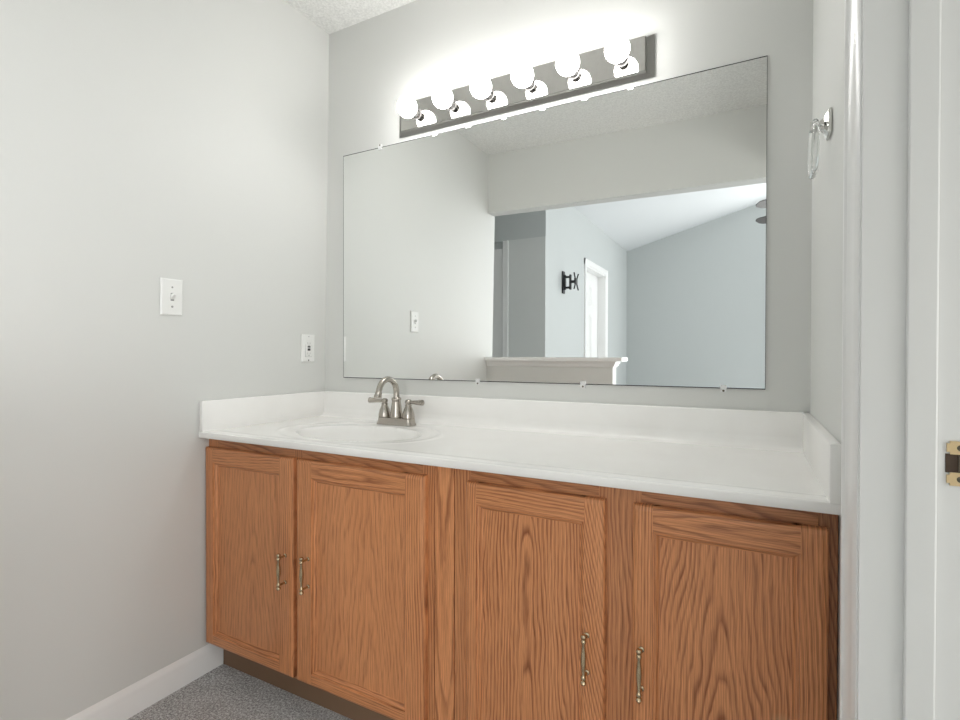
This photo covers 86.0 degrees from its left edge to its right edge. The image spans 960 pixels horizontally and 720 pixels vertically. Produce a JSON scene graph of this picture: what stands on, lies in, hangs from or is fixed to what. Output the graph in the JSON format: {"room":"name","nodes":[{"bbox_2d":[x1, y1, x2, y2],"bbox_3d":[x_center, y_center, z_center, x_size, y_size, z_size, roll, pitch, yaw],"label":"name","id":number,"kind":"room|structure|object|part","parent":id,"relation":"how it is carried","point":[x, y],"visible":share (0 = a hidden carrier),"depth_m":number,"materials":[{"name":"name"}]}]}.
{"room":"bathroom","nodes":[
{"label":"bathroom","id":0,"kind":"room"},
{"bbox_2d":[0,0,328,719],"bbox_3d":[-1.079,-0.201,1.502,0.166,2.500,1.595,0,1,28],"label":"wall","id":1,"kind":"structure","parent":0,"point":[142,142],"depth_m":1.50,"materials":[{"name":"grey paint"}]},
{"bbox_2d":[66,643,222,719],"bbox_3d":[-1.153,1.007,1.282,0.013,0.088,1.120,0,1,28],"label":"baseboard","id":2,"kind":"structure","parent":1,"relation":"attached to","point":[133,699],"depth_m":1.57,"materials":[{"name":"white wood"}]},
{"bbox_2d":[160,277,182,315],"bbox_3d":[-0.952,-0.195,1.594,0.020,0.113,0.069,0,1,28],"label":"light switch","id":3,"kind":"object","parent":1,"relation":"attached to","point":[171,290],"visible":1,"depth_m":1.59,"materials":[{"name":"white plastic"}]},
{"bbox_2d":[301,334,314,361],"bbox_3d":[-0.698,-0.047,2.091,0.010,0.113,0.069,0,1,28],"label":"wall outlet","id":4,"kind":"object","parent":1,"relation":"attached to","point":[307,341],"visible":1,"depth_m":2.08,"materials":[{"name":"white plastic"}]},
{"bbox_2d":[127,661,351,719],"bbox_3d":[-1.039,1.101,-1.048,6.800,0.060,6.320,0,1,28],"label":"floor","id":5,"kind":"structure","parent":0,"point":[225,692],"depth_m":1.57,"materials":[{"name":"grey carpet"}]},
{"bbox_2d":[206,439,454,719],"bbox_3d":[-0.377,0.652,1.706,0.954,0.792,0.568,0,1,28],"label":"vanity cabinet","id":6,"kind":"object","parent":5,"relation":"on","point":[320,567],"depth_m":1.45,"materials":[{"name":"brown wood"}]},
{"bbox_3d":[-0.735,0.916,1.624,0.310,0.049,0.019,0,1,28],"label":"rail","id":7,"kind":"part","parent":6,"relation":"part of","materials":[{"name":"brown wood"}]},
{"bbox_3d":[-0.734,0.319,1.619,0.310,0.061,0.019,0,1,28],"label":"rail","id":8,"kind":"part","parent":6,"relation":"part of","materials":[{"name":"brown wood"}]},
{"bbox_3d":[-0.731,0.621,1.627,0.306,0.564,0.006,0,1,28],"label":"door","id":9,"kind":"part","parent":6,"relation":"part of","materials":[{"name":"brown wood"}]},
{"bbox_3d":[-0.585,0.620,1.513,0.013,0.108,0.033,0,1,28],"label":"handle","id":10,"kind":"part","parent":6,"relation":"part of","materials":[{"name":"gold metal"}]},
{"bbox_3d":[-0.502,0.614,1.469,0.013,0.108,0.033,0,1,28],"label":"handle","id":11,"kind":"part","parent":6,"relation":"part of","materials":[{"name":"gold metal"}]},
{"bbox_3d":[-0.502,0.285,1.518,0.815,0.055,0.020,0,1,28],"label":"rail","id":12,"kind":"part","parent":6,"relation":"part of","materials":[{"name":"brown wood"}]},
{"bbox_3d":[-0.335,0.919,1.412,0.331,0.049,0.019,0,1,28],"label":"rail","id":13,"kind":"part","parent":6,"relation":"part of","materials":[{"name":"brown wood"}]},
{"bbox_3d":[-0.334,0.323,1.407,0.331,0.063,0.019,0,1,28],"label":"rail","id":14,"kind":"part","parent":6,"relation":"part of","materials":[{"name":"brown wood"}]},
{"bbox_3d":[-0.332,0.624,1.415,0.327,0.562,0.006,0,1,28],"label":"door","id":15,"kind":"part","parent":6,"relation":"part of","materials":[{"name":"brown wood"}]},
{"bbox_3d":[0.020,0.606,1.495,0.056,0.694,0.467,0,1,28],"label":"filler strip","id":16,"kind":"part","parent":6,"relation":"part of","materials":[{"name":"brown wood"}]},
{"bbox_2d":[199,391,840,514],"bbox_3d":[-0.023,0.256,1.529,1.740,0.240,0.561,0,1,28],"label":"countertop","id":17,"kind":"structure","parent":6,"relation":"on","point":[778,459],"depth_m":1.44,"materials":[{"name":"stone"}]},
{"bbox_2d":[368,376,424,425],"bbox_3d":[-0.326,0.146,1.827,0.244,0.177,0.144,0,1,28],"label":"faucet","id":18,"kind":"object","parent":17,"relation":"on","point":[396,417],"visible":1,"depth_m":1.85,"materials":[{"name":"silver metal"}]},
{"bbox_3d":[-0.386,0.149,1.908,0.063,0.021,0.021,0,1,22],"label":"lever","id":19,"kind":"part","parent":18,"relation":"part of","materials":[{"name":"silver metal"}]},
{"bbox_3d":[-0.351,0.175,1.894,0.045,0.070,0.045,0,1,28],"label":"handle","id":20,"kind":"part","parent":18,"relation":"part of","materials":[{"name":"silver metal"}]},
{"bbox_3d":[-0.326,0.133,1.827,0.048,0.152,0.143,0,1,28],"label":"spout","id":21,"kind":"part","parent":18,"relation":"part of","materials":[{"name":"silver metal"}]},
{"bbox_3d":[-0.304,0.221,1.869,0.156,0.026,0.050,0,1,28],"label":"plate","id":22,"kind":"part","parent":18,"relation":"part of","materials":[{"name":"silver metal"}]},
{"bbox_3d":[-0.257,0.175,1.844,0.045,0.070,0.045,0,1,28],"label":"handle","id":23,"kind":"part","parent":18,"relation":"part of","materials":[{"name":"silver metal"}]},
{"bbox_3d":[-0.225,0.150,1.823,0.063,0.021,0.021,0,1,34],"label":"lever","id":24,"kind":"part","parent":18,"relation":"part of","materials":[{"name":"silver metal"}]},
{"bbox_2d":[455,469,837,719],"bbox_3d":[0.392,0.657,1.298,0.784,0.792,0.568,0,1,28],"label":"vanity cabinet","id":25,"kind":"object","parent":5,"relation":"on","point":[574,601],"visible":0.94,"depth_m":1.05,"materials":[{"name":"brown wood"}]},
{"bbox_3d":[0.111,0.326,1.171,0.263,0.063,0.019,0,1,28],"label":"rail","id":26,"kind":"part","parent":25,"relation":"part of","materials":[{"name":"brown wood"}]},
{"bbox_3d":[0.114,0.627,1.179,0.259,0.562,0.006,0,1,28],"label":"door","id":27,"kind":"part","parent":25,"relation":"part of","materials":[{"name":"brown wood"}]},
{"bbox_3d":[0.221,0.628,1.086,0.013,0.108,0.033,0,1,28],"label":"handle","id":28,"kind":"part","parent":25,"relation":"part of","materials":[{"name":"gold metal"}]},
{"bbox_3d":[0.321,0.628,1.033,0.013,0.108,0.033,0,1,28],"label":"handle","id":29,"kind":"part","parent":25,"relation":"part of","materials":[{"name":"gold metal"}]},
{"bbox_3d":[0.296,0.290,1.095,0.710,0.055,0.020,0,1,28],"label":"rail","id":30,"kind":"part","parent":25,"relation":"part of","materials":[{"name":"brown wood"}]},
{"bbox_3d":[0.466,0.629,0.992,0.249,0.562,0.006,0,1,28],"label":"door","id":31,"kind":"part","parent":25,"relation":"part of","materials":[{"name":"brown wood"}]},
{"bbox_3d":[0.464,0.328,0.984,0.253,0.063,0.019,0,1,28],"label":"rail","id":32,"kind":"part","parent":25,"relation":"part of","materials":[{"name":"brown wood"}]},
{"bbox_2d":[285,0,415,33],"bbox_3d":[-0.272,-1.397,1.056,1.997,0.080,1.610,0,1,28],"label":"ceiling","id":33,"kind":"structure","parent":0,"point":[332,16],"depth_m":2.01,"materials":[{"name":"white paint"}]},
{"bbox_2d":[325,0,812,412],"bbox_3d":[0.118,-0.202,1.837,2.027,2.500,0.120,0,1,28],"label":"wall","id":34,"kind":"structure","parent":0,"point":[415,48],"depth_m":1.64,"materials":[{"name":"grey paint"}]},
{"bbox_2d":[397,34,654,137],"bbox_3d":[0.080,-0.918,1.712,0.944,0.126,0.126,0,1,28],"label":"vanity light bar","id":35,"kind":"object","parent":34,"relation":"attached to","point":[622,60],"visible":1,"depth_m":1.69,"materials":[{"name":"silver metal"}]},
{"bbox_2d":[397,96,421,119],"bbox_3d":[-0.258,-0.917,1.876,0.073,0.073,0.099,0,1,28],"label":"bulb","id":36,"kind":"object","parent":35,"relation":"attached to","point":[409,108],"depth_m":1.85,"materials":[{"name":"white glass"}]},
{"bbox_2d":[432,86,456,110],"bbox_3d":[-0.125,-0.916,1.805,0.073,0.073,0.099,0,1,28],"label":"bulb","id":37,"kind":"object","parent":35,"relation":"attached to","point":[444,98],"depth_m":1.78,"materials":[{"name":"white glass"}]},
{"bbox_2d":[470,75,494,101],"bbox_3d":[0.009,-0.915,1.735,0.073,0.073,0.099,0,1,28],"label":"bulb","id":38,"kind":"object","parent":35,"relation":"attached to","point":[482,88],"depth_m":1.71,"materials":[{"name":"white glass"}]},
{"bbox_2d":[511,62,535,90],"bbox_3d":[0.142,-0.914,1.664,0.073,0.073,0.099,0,1,28],"label":"bulb","id":39,"kind":"object","parent":35,"relation":"attached to","point":[523,76],"depth_m":1.63,"materials":[{"name":"white glass"}]},
{"bbox_2d":[556,49,579,79],"bbox_3d":[0.276,-0.913,1.593,0.073,0.073,0.099,0,1,28],"label":"bulb","id":40,"kind":"object","parent":35,"relation":"attached to","point":[568,61],"depth_m":1.56,"materials":[{"name":"white glass"}]},
{"bbox_2d":[604,35,629,66],"bbox_3d":[0.409,-0.912,1.523,0.073,0.073,0.099,0,1,28],"label":"bulb","id":41,"kind":"object","parent":35,"relation":"attached to","point":[617,49],"depth_m":1.49,"materials":[{"name":"white glass"}]},
{"bbox_2d":[343,55,767,391],"bbox_3d":[0.110,-0.380,1.766,1.527,0.933,0.009,0,1,28],"label":"wall mirror","id":42,"kind":"object","parent":34,"relation":"attached to","point":[617,237],"visible":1,"depth_m":1.66,"materials":[{"name":"clear glass"}]},
{"bbox_2d":[320,391,802,452],"bbox_3d":[0.098,0.188,1.755,1.736,0.106,0.048,0,1,28],"label":"backsplash","id":43,"kind":"structure","parent":34,"relation":"attached to","point":[735,428],"depth_m":1.60,"materials":[{"name":"stone"}]},
{"bbox_2d":[810,0,844,719],"bbox_3d":[0.553,-0.191,0.633,0.122,2.500,1.600,0,1,28],"label":"wall","id":44,"kind":"structure","parent":0,"point":[828,15],"depth_m":1.05,"materials":[{"name":"grey paint"}]},
{"bbox_2d":[808,107,831,179],"bbox_3d":[0.684,-0.433,1.035,0.036,0.124,0.120,0,1,28],"label":"towel ring","id":45,"kind":"object","parent":44,"relation":"attached to","point":[824,125],"visible":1,"depth_m":1.01,"materials":[{"name":"silver metal"}]},
{"bbox_3d":[0.684,-0.471,1.035,0.036,0.048,0.048,0,1,28],"label":"post","id":46,"kind":"part","parent":45,"relation":"part of","materials":[{"name":"silver metal"}]},
{"bbox_2d":[839,0,862,719],"bbox_3d":[0.328,0.001,0.361,0.018,2.120,0.826,0,1,28],"label":"trim","id":47,"kind":"structure","parent":44,"relation":"attached to","point":[853,39],"depth_m":0.70,"materials":[{"name":"white"}]},
{"bbox_2d":[857,0,959,719],"bbox_3d":[0.553,0.029,0.642,0.128,2.060,0.025,0,1,28],"label":"door frame","id":48,"kind":"structure","parent":44,"relation":"attached to","point":[909,548],"depth_m":0.64,"materials":[{"name":"white paint"}]},
{"bbox_3d":[0.580,0.125,0.620,0.028,0.054,0.002,0,1,28],"label":"strike plate","id":49,"kind":"part","parent":48,"relation":"part of","materials":[{"name":"yellow metal"}]}
]}

